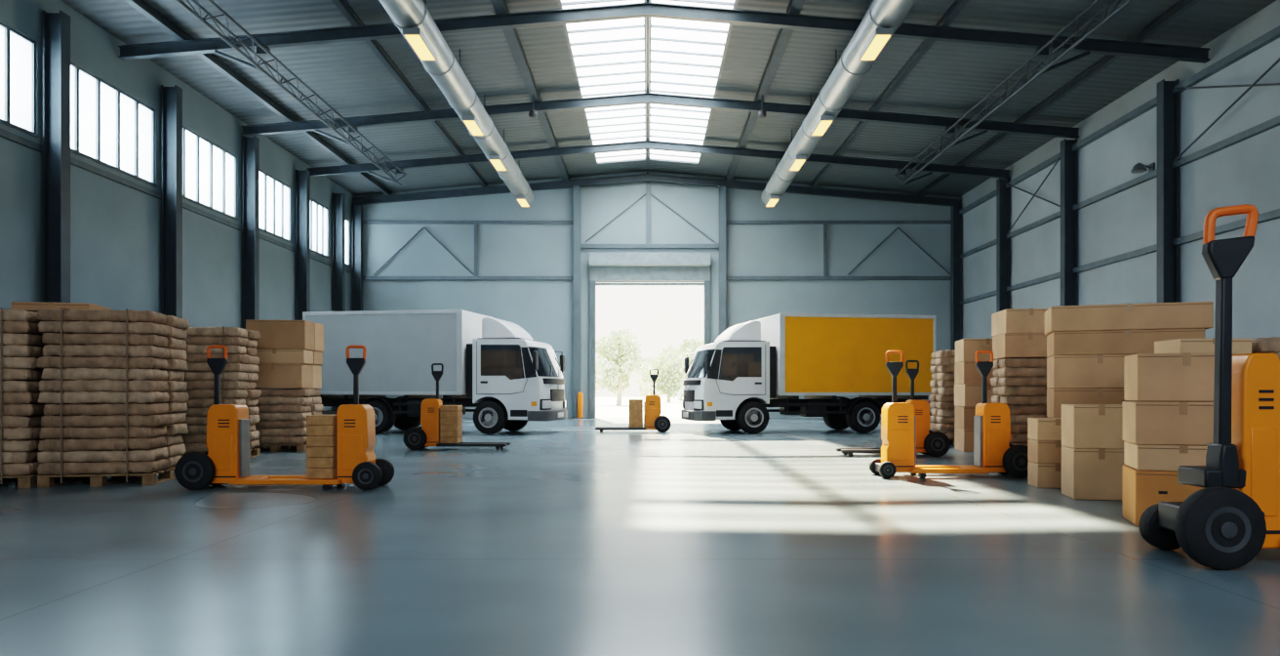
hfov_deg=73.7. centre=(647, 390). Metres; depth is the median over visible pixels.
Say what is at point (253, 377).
sack
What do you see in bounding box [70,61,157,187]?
window
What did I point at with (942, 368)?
sack
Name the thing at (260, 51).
girder
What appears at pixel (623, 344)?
tree
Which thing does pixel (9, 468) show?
sack
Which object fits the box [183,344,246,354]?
sack
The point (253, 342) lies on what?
sack
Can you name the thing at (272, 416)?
sack
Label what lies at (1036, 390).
sack
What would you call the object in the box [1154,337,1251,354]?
cardboard box
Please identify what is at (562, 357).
mirror
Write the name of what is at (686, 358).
mirror
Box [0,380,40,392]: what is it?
sack
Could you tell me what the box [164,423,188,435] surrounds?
sack
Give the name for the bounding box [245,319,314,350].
cardboard box
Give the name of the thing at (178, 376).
sack
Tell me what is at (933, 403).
sack
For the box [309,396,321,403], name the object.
sack
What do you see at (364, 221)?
trim
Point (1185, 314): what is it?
cardboard box
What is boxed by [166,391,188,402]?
sack
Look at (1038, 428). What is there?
cardboard box
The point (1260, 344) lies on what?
sack
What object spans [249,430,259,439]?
sack
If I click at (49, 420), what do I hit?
sack
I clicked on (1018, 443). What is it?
sack
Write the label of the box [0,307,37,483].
strap
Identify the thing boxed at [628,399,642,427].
cardboard box
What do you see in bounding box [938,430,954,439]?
sack
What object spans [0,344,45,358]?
sack
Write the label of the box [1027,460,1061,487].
cardboard box
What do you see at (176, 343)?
sack
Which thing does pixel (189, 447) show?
sack
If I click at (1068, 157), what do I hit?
steel column
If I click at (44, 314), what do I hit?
sack
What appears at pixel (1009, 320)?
cardboard box
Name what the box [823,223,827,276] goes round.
trim
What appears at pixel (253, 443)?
sack
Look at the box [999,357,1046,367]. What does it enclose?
sack
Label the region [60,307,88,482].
strap
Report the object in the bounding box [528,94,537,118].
pod
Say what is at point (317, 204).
window
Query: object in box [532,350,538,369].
mirror
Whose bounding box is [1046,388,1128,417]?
cardboard box
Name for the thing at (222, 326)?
strap
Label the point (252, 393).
sack
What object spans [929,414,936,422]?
sack
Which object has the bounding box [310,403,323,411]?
sack
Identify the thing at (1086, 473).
cardboard box
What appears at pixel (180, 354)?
sack
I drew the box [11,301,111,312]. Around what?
cardboard box
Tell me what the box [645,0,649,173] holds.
ridge beam
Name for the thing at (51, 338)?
sack
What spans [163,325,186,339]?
sack
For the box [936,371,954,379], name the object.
sack
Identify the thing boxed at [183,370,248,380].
sack
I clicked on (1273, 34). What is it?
trim
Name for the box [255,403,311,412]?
sack
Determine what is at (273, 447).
wooden pallet
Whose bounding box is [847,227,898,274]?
trim
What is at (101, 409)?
sack
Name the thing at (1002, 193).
steel column
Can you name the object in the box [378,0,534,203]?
ventilation duct
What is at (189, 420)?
sack
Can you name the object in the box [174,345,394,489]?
jack
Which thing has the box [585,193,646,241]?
trim
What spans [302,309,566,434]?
box truck
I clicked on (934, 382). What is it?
sack
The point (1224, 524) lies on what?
jack
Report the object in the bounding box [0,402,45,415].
sack
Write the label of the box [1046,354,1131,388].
cardboard box
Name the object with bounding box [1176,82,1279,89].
trim
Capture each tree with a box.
[596,328,643,404]
[637,345,685,401]
[679,337,703,374]
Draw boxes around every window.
[0,21,39,137]
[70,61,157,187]
[182,124,238,220]
[259,169,292,242]
[310,198,330,258]
[345,218,351,267]
[557,0,646,163]
[648,0,738,163]
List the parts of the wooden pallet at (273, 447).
board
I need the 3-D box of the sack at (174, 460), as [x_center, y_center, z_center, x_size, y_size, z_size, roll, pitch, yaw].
[-6.259,0.853,10.252,1.147,0.158,0.612,0,0,-12]
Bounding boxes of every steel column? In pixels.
[42,10,70,302]
[161,84,182,318]
[242,135,259,329]
[295,169,310,319]
[332,192,345,409]
[352,204,362,311]
[572,185,580,417]
[719,186,725,335]
[951,205,961,350]
[996,177,1009,312]
[1060,138,1077,305]
[1156,79,1178,302]
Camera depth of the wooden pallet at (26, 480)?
9.22 m
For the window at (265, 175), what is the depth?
26.12 m
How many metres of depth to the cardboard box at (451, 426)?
15.10 m
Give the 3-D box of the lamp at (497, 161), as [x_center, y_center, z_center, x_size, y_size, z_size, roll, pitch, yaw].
[-4.350,-6.619,24.825,0.320,0.162,1.250,0,0,0]
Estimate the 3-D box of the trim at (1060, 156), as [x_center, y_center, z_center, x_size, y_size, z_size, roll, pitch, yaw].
[11.800,-5.950,26.100,0.044,1.640,3.817,0,0,0]
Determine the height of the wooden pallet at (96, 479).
0.130 m
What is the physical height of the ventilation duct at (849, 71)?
1.384 m
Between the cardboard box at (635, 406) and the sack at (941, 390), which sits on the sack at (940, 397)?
the sack at (941, 390)
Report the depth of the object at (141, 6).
20.77 m
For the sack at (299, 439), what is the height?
0.164 m
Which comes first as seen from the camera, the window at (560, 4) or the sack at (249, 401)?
the sack at (249, 401)
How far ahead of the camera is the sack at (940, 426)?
16.19 m
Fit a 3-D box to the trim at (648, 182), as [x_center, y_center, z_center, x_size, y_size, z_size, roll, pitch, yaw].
[0.025,-6.795,32.750,0.150,2.370,0.100,0,0,0]
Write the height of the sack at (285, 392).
0.163 m
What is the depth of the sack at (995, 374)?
13.35 m
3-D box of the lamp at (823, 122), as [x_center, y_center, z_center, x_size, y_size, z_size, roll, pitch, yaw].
[4.350,-6.619,21.325,0.320,0.162,1.250,0,0,0]
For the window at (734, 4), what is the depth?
22.60 m
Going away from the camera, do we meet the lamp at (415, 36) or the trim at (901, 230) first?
the lamp at (415, 36)
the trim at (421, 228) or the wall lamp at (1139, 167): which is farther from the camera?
the trim at (421, 228)
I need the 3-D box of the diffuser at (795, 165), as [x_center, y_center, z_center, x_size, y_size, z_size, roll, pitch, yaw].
[4.350,-6.543,24.825,0.260,0.011,1.170,0,0,0]
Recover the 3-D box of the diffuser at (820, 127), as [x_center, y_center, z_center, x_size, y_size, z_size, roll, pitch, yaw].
[4.350,-6.543,21.325,0.260,0.011,1.170,0,0,0]
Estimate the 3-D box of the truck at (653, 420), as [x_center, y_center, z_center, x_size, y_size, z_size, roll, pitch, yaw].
[-0.368,0.249,21.600,1.893,1.601,0.582,0,0,0]
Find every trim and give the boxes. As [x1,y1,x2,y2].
[0,127,352,274]
[362,220,573,224]
[362,276,573,279]
[373,227,423,274]
[423,226,473,275]
[474,223,478,276]
[581,243,718,248]
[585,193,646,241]
[646,181,650,243]
[650,193,714,241]
[725,220,951,224]
[725,276,951,279]
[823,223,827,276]
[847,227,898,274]
[898,227,951,275]
[959,25,1279,214]
[960,115,1279,258]
[960,208,1279,304]
[1006,156,1060,234]
[1007,184,1060,206]
[1174,57,1279,160]
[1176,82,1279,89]
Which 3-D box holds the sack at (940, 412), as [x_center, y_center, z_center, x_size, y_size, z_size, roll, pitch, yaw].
[5.988,0.426,16.353,0.805,0.162,0.467,0,0,6]
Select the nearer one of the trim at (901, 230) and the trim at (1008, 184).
the trim at (1008, 184)
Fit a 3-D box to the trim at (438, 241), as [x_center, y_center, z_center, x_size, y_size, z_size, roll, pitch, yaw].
[-7.650,-5.350,32.740,1.938,1.840,0.055,0,0,0]
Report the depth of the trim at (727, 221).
32.70 m
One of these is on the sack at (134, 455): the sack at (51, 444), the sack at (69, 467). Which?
the sack at (51, 444)
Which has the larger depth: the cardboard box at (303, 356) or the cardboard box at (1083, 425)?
the cardboard box at (303, 356)
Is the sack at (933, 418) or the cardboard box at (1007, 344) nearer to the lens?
the cardboard box at (1007, 344)
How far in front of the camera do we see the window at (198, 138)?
22.14 m
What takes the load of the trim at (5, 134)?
attached to the wall at (116, 227)
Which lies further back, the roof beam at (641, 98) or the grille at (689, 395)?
the roof beam at (641, 98)
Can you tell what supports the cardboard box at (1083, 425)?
on the cardboard box at (1086, 473)
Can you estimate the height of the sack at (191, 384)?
0.158 m
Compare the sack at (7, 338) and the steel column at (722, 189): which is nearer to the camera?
the sack at (7, 338)
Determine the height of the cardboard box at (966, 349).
0.386 m
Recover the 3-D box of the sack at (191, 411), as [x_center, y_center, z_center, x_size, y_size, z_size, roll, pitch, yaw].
[-6.633,0.317,12.935,0.959,0.154,0.505,0,0,-8]
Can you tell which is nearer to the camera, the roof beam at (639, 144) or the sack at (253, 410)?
the sack at (253, 410)
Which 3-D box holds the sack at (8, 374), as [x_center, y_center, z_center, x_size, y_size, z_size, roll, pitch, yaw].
[-7.305,-0.171,9.368,1.170,0.152,0.618,0,0,-13]
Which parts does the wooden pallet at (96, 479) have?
board, board, board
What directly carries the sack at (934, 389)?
on the sack at (932, 397)
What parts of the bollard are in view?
post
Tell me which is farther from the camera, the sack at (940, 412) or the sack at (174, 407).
the sack at (940, 412)
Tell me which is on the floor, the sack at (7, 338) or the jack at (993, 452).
the jack at (993, 452)
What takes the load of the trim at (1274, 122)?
attached to the wall at (1247, 171)
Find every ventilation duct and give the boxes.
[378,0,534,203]
[760,0,917,203]
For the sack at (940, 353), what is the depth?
16.19 m
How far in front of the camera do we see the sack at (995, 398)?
13.28 m
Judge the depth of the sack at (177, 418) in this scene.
10.31 m
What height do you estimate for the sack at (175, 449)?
0.149 m
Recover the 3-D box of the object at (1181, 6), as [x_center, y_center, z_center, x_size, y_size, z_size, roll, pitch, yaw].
[10.400,-7.477,12.400,0.140,0.185,40.800,0,0,0]
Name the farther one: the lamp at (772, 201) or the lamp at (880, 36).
the lamp at (772, 201)
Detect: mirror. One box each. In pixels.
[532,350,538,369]
[560,355,564,371]
[684,356,688,373]
[705,353,710,371]
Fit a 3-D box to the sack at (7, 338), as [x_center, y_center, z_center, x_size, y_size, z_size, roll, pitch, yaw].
[-7.314,-0.556,9.375,1.165,0.150,0.612,0,0,-12]
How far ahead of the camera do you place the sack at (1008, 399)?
12.69 m
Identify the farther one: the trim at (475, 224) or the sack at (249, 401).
the trim at (475, 224)
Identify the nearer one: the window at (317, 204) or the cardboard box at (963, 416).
the cardboard box at (963, 416)
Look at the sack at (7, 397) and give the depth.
9.20 m
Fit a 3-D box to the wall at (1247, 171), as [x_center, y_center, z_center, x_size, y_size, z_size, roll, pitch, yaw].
[12.125,-3.196,12.400,0.250,8.492,40.800,0,0,0]
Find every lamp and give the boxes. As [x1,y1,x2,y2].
[402,27,437,60]
[461,115,484,135]
[488,155,507,170]
[516,195,530,206]
[764,195,779,206]
[788,155,806,170]
[810,115,834,135]
[858,27,892,60]
[1130,161,1155,173]
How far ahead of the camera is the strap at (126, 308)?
9.38 m
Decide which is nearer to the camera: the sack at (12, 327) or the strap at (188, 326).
the sack at (12, 327)
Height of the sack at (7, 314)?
0.150 m
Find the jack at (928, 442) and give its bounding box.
[835,360,950,456]
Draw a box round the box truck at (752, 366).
[680,312,935,434]
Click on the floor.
(570, 537)
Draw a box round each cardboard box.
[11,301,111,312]
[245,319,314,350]
[255,362,312,388]
[256,349,313,363]
[312,350,322,364]
[312,364,321,388]
[314,321,323,352]
[440,404,462,442]
[628,399,642,427]
[954,360,994,384]
[954,383,994,406]
[954,405,975,429]
[954,427,973,451]
[955,338,995,362]
[991,308,1048,336]
[992,332,1047,359]
[1027,417,1061,439]
[1027,438,1062,463]
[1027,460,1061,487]
[1044,301,1213,335]
[1046,327,1205,357]
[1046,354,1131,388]
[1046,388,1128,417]
[1061,403,1124,448]
[1061,445,1124,500]
[1122,400,1213,444]
[1122,464,1203,525]
[1123,352,1237,400]
[1123,440,1207,471]
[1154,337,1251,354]
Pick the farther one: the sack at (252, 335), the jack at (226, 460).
the sack at (252, 335)
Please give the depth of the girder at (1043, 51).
19.08 m
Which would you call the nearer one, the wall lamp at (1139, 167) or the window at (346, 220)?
the wall lamp at (1139, 167)
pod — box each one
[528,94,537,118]
[758,94,766,118]
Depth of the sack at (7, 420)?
9.23 m
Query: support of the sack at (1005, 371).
on the sack at (1003, 380)
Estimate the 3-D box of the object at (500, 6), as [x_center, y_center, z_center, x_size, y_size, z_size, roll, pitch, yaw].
[-3.100,-8.077,12.400,0.240,0.185,40.800,0,0,0]
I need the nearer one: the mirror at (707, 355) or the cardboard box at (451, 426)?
the cardboard box at (451, 426)
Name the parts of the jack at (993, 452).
panel, panel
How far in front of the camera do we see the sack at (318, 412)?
15.30 m
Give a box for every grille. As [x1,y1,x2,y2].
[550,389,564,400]
[682,390,694,401]
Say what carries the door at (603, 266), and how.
in the wall at (543, 308)
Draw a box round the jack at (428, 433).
[403,362,510,449]
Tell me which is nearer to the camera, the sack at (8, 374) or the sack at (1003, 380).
the sack at (8, 374)
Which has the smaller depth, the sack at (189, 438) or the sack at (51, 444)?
the sack at (51, 444)
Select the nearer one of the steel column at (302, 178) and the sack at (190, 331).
the sack at (190, 331)
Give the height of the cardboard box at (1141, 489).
0.432 m
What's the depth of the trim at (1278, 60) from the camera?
17.32 m
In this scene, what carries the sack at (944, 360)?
on the sack at (942, 368)
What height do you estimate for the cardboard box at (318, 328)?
0.501 m
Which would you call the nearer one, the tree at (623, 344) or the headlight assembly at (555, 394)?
the headlight assembly at (555, 394)
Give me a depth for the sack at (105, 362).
9.37 m
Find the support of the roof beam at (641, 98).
on the steel column at (251, 144)
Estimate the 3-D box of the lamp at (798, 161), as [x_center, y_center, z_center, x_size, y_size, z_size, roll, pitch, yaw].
[4.350,-6.619,24.825,0.320,0.162,1.250,0,0,0]
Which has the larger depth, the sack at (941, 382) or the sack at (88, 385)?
the sack at (941, 382)
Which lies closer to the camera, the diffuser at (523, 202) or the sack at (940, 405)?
the sack at (940, 405)
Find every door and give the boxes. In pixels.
[588,252,711,417]
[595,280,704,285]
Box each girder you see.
[175,0,406,186]
[894,0,1132,186]
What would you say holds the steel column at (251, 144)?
on the floor
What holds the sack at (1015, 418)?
on the sack at (1015, 427)
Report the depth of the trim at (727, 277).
32.70 m
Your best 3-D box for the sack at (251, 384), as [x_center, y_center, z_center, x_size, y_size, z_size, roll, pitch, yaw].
[-6.713,-0.081,13.444,0.922,0.155,0.505,0,0,-8]
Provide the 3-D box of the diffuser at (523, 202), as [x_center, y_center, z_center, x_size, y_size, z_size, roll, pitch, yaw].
[-4.350,-6.543,29.825,0.260,0.011,1.170,0,0,0]
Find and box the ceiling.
[60,0,1276,196]
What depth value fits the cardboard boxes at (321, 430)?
9.02 m
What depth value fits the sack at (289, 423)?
14.57 m
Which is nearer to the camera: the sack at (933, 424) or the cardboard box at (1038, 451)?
the cardboard box at (1038, 451)
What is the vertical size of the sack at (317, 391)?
0.167 m
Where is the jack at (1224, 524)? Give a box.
[1138,203,1279,569]
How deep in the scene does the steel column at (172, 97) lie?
19.86 m
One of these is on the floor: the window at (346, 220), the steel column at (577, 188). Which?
the steel column at (577, 188)
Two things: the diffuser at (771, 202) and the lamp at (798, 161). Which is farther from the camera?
the diffuser at (771, 202)
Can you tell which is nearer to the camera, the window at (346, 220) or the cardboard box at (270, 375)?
the cardboard box at (270, 375)
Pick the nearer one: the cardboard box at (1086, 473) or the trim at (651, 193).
the cardboard box at (1086, 473)
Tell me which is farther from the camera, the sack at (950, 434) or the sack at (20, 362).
the sack at (950, 434)
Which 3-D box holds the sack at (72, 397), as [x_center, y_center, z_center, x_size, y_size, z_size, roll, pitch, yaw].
[-6.111,0.077,9.624,1.200,0.155,0.612,0,0,-12]
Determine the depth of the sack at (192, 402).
12.70 m
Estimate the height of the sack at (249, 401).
0.159 m
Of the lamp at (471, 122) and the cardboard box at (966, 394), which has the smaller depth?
the cardboard box at (966, 394)
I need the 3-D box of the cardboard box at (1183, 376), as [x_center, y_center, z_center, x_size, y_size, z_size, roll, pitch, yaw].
[4.191,-0.102,6.750,0.660,0.372,0.563,0,0,20]
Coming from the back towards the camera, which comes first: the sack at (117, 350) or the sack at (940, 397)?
the sack at (940, 397)
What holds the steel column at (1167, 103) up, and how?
on the floor
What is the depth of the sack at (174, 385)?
10.21 m
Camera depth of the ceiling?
21.53 m
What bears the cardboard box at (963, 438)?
on the floor
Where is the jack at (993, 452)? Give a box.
[869,350,1028,478]
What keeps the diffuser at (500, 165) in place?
attached to the lamp at (497, 161)
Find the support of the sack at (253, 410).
on the sack at (254, 419)
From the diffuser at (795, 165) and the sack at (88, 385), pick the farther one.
the diffuser at (795, 165)
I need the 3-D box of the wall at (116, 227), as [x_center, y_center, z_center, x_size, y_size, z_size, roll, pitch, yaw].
[-11.425,-3.225,12.400,0.250,8.550,40.800,0,0,0]
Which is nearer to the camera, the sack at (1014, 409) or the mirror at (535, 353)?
the sack at (1014, 409)
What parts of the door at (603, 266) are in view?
header panel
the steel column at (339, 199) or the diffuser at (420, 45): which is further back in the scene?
the steel column at (339, 199)
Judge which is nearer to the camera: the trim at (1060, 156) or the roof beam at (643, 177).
the trim at (1060, 156)
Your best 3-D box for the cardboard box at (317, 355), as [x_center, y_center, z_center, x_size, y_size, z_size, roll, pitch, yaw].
[-6.429,-0.583,15.364,0.980,0.242,0.533,0,0,-4]
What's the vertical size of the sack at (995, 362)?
0.161 m
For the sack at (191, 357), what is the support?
on the sack at (191, 366)
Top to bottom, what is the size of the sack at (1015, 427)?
0.166 m
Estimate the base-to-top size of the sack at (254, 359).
0.159 m
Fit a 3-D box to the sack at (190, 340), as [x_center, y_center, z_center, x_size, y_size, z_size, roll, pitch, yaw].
[-6.594,-0.746,12.929,0.941,0.150,0.502,0,0,-7]
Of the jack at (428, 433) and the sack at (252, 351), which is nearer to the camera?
the sack at (252, 351)
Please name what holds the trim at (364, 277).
attached to the wall at (543, 308)
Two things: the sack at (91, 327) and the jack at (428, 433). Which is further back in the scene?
the jack at (428, 433)
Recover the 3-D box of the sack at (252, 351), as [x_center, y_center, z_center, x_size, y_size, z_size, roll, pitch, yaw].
[-6.706,-0.614,13.458,0.949,0.156,0.526,0,0,-8]
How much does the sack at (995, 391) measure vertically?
0.164 m
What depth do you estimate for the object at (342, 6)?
21.39 m
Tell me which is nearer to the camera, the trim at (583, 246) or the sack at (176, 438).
the sack at (176, 438)
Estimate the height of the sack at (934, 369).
0.163 m
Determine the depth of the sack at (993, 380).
13.31 m
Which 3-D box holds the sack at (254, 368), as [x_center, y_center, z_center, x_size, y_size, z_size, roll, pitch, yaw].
[-6.685,-0.349,13.460,0.952,0.156,0.531,0,0,-7]
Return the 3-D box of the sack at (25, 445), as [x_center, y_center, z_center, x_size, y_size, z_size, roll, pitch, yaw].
[-7.320,0.597,9.402,1.199,0.152,0.643,0,0,-13]
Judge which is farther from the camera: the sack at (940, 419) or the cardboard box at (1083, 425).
the sack at (940, 419)
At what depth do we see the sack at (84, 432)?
9.39 m
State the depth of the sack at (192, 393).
12.71 m
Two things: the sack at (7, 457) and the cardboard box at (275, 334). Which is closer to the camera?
the sack at (7, 457)
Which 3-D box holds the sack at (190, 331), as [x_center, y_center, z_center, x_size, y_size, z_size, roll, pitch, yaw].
[-6.619,-0.881,12.913,0.974,0.154,0.530,0,0,-8]
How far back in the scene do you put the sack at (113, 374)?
9.38 m
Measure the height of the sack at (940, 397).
0.165 m
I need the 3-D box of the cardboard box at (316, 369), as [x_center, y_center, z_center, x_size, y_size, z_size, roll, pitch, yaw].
[-6.449,-0.250,15.363,0.980,0.422,0.533,0,0,-4]
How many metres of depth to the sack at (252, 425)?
13.57 m
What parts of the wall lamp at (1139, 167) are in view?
lamp shade, plate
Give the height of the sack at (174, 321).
0.150 m
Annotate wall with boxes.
[0,0,354,410]
[354,170,959,417]
[960,0,1279,339]
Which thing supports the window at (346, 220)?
in the wall at (116, 227)
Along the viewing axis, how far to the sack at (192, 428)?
12.67 m
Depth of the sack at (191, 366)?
12.73 m
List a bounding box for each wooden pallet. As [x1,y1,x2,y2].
[0,473,78,487]
[37,464,176,486]
[181,447,259,457]
[254,442,308,451]
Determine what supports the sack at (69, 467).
on the wooden pallet at (96, 479)
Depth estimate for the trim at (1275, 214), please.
20.94 m
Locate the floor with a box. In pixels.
[0,417,1279,655]
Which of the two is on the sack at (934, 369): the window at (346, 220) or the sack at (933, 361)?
the sack at (933, 361)
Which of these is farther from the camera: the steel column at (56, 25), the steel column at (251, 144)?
the steel column at (251, 144)
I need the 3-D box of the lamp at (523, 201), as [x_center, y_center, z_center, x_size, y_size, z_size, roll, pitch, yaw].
[-4.350,-6.619,29.825,0.320,0.162,1.250,0,0,0]
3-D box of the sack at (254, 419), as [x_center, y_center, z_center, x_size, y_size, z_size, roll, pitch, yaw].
[-6.685,0.451,13.466,0.981,0.154,0.528,0,0,-9]
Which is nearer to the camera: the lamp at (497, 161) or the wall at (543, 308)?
the lamp at (497, 161)
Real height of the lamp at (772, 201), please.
0.162 m
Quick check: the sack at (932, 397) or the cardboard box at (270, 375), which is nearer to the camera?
the cardboard box at (270, 375)
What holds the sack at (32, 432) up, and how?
on the sack at (25, 445)
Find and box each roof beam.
[118,1,1210,63]
[241,92,1079,138]
[306,140,1010,178]
[352,173,961,206]
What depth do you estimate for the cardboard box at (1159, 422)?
6.53 m
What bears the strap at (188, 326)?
attached to the sack at (190, 331)
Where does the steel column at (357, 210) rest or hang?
on the floor
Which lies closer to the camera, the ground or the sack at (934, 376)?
the sack at (934, 376)
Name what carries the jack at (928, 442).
on the floor
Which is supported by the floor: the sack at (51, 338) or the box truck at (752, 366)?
the box truck at (752, 366)
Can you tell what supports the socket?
attached to the jack at (1224, 524)
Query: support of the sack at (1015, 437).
on the sack
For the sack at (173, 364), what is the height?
0.154 m
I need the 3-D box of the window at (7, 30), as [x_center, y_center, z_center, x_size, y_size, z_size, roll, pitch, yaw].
[-11.335,-5.560,14.100,0.130,1.780,3.400,0,0,0]
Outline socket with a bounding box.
[1205,441,1239,487]
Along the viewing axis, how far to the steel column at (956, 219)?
32.55 m
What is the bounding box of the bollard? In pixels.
[575,392,584,418]
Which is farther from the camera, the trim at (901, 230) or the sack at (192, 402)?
the trim at (901, 230)
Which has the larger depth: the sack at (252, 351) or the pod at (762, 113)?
the pod at (762, 113)
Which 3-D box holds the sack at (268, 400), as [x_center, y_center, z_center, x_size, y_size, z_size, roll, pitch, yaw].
[-6.390,0.175,14.790,1.040,0.160,0.582,0,0,-3]
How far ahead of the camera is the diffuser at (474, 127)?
21.31 m
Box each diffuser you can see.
[404,35,435,60]
[463,120,482,135]
[490,160,506,170]
[517,199,529,206]
[765,199,778,206]
[789,160,804,170]
[812,120,832,135]
[860,35,890,60]
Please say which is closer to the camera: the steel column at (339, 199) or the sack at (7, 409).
the sack at (7, 409)
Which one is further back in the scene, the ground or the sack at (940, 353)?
the ground
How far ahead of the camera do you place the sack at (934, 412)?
16.76 m
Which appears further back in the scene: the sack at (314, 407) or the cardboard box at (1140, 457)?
the sack at (314, 407)
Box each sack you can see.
[0,309,41,322]
[0,320,42,335]
[0,332,47,346]
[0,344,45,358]
[0,356,43,369]
[0,367,43,380]
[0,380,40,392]
[0,392,48,403]
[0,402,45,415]
[0,414,44,427]
[0,426,44,439]
[0,438,43,451]
[0,448,40,463]
[0,460,42,475]
[36,356,167,369]
[37,308,166,324]
[37,320,170,335]
[37,391,169,403]
[37,436,166,451]
[37,446,168,462]
[37,458,168,475]
[38,379,168,392]
[39,425,166,439]
[40,367,168,380]
[40,413,171,427]
[41,331,167,347]
[42,344,169,358]
[42,401,168,415]
[162,348,187,359]
[162,433,183,445]
[162,442,185,456]
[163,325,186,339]
[163,359,188,370]
[163,412,186,423]
[164,369,184,381]
[164,380,187,392]
[164,401,187,412]
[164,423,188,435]
[165,315,189,328]
[165,336,186,349]
[165,454,182,466]
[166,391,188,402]
[179,380,247,389]
[179,415,206,425]
[181,361,249,372]
[181,389,247,398]
[181,406,209,415]
[181,424,206,434]
[181,434,250,442]
[182,326,247,337]
[182,335,249,346]
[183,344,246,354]
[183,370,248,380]
[183,442,207,451]
[185,353,250,363]
[186,398,245,406]
[243,398,258,405]
[244,372,258,381]
[245,338,257,347]
[245,347,257,356]
[245,389,261,398]
[246,329,261,339]
[246,381,256,389]
[246,405,259,414]
[247,363,259,372]
[248,355,259,364]
[248,414,259,423]
[249,423,255,431]
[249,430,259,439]
[249,439,259,448]
[253,388,315,397]
[254,396,313,404]
[254,419,308,428]
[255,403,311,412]
[255,427,306,436]
[256,411,311,420]
[258,435,308,443]
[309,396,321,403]
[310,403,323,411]
[311,410,322,414]
[313,388,319,396]
[928,394,936,400]
[929,379,939,387]
[929,400,937,408]
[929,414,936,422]
[929,422,938,430]
[930,359,937,365]
[930,365,938,372]
[930,387,938,394]
[930,407,937,415]
[931,372,937,379]
[935,349,955,358]
[935,357,955,365]
[935,394,954,401]
[935,401,954,408]
[935,415,954,424]
[935,423,955,431]
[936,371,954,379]
[936,408,954,416]
[937,364,954,372]
[937,379,955,387]
[937,386,954,394]
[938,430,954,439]
[990,376,1000,386]
[991,395,1000,402]
[992,359,999,368]
[992,367,999,377]
[992,386,999,395]
[997,366,1046,376]
[997,385,1046,396]
[998,376,1046,386]
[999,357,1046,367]
[1000,395,1046,404]
[1007,404,1046,414]
[1009,432,1028,442]
[1009,441,1027,445]
[1010,413,1047,423]
[1010,423,1027,433]
[1251,336,1279,353]
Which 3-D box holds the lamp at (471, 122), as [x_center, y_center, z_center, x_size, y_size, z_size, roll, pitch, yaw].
[-4.350,-6.619,21.325,0.320,0.162,1.250,0,0,0]
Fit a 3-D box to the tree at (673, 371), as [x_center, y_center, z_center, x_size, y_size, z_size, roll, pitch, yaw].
[2.205,-1.562,78.091,6.546,5.292,5.711,0,0,0]
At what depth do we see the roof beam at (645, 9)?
18.18 m
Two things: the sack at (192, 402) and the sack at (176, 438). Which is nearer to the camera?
the sack at (176, 438)
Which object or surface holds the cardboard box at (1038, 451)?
on the cardboard box at (1039, 475)
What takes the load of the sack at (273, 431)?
on the sack at (299, 439)
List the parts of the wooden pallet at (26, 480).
board, board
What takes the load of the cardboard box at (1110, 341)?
on the cardboard box at (1091, 371)
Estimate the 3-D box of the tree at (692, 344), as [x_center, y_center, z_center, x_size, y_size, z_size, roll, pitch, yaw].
[3.836,-1.633,66.108,3.535,5.428,5.696,0,0,23]
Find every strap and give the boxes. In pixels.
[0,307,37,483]
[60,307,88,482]
[125,308,141,480]
[184,325,189,454]
[222,325,225,403]
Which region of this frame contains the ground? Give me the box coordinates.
[596,397,683,417]
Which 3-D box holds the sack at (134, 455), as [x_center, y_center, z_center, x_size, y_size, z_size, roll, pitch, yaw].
[-6.122,0.724,9.629,1.201,0.149,0.642,0,0,-13]
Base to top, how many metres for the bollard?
0.990 m

